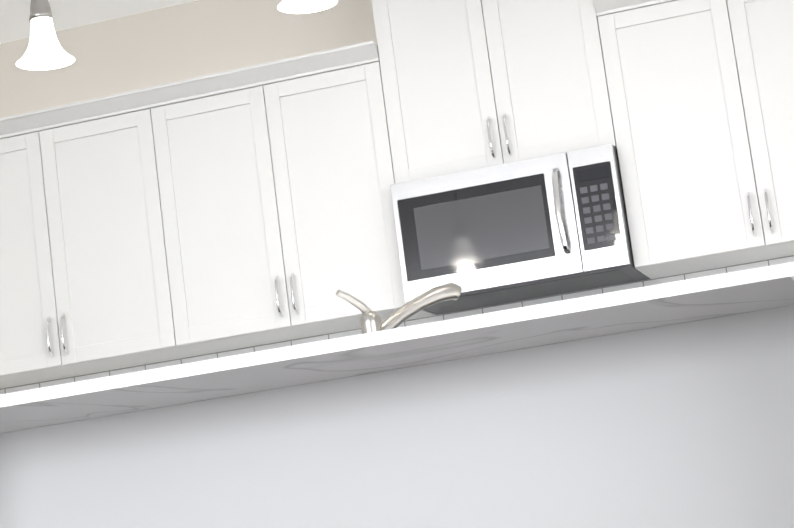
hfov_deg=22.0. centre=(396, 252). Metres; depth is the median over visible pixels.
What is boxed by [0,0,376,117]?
wall
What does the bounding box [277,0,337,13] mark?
pendant light
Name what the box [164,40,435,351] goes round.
upper cabinet
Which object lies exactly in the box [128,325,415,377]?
island countertop
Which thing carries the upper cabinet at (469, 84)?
attached to the wall
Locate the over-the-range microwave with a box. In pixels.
[390,144,649,314]
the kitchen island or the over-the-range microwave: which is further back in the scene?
the over-the-range microwave
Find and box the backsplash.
[0,255,793,394]
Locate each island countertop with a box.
[0,374,127,397]
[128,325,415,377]
[416,262,793,329]
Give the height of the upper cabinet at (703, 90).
0.967 m
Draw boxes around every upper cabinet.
[0,88,216,388]
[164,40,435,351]
[372,0,619,183]
[600,0,793,278]
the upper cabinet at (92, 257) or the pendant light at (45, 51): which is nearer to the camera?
the pendant light at (45, 51)
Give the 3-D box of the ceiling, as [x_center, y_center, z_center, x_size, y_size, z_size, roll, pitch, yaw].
[-1.123,-1.969,2.560,17.400,0.050,11.400,-10,-10,16]
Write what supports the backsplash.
attached to the wall
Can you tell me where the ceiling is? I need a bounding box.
[0,0,196,43]
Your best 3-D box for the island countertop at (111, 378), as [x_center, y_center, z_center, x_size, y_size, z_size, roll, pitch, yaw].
[-0.881,0.455,5.415,0.960,0.030,1.280,-10,-10,16]
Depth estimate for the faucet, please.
5.32 m
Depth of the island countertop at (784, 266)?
4.38 m
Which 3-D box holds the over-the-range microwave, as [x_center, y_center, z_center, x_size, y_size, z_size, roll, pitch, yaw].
[0.442,-0.076,7.369,0.813,0.433,0.456,-10,-10,16]
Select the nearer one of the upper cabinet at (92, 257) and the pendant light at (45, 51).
the pendant light at (45, 51)
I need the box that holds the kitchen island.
[0,266,793,527]
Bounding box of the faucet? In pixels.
[336,282,461,333]
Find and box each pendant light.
[16,0,74,69]
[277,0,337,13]

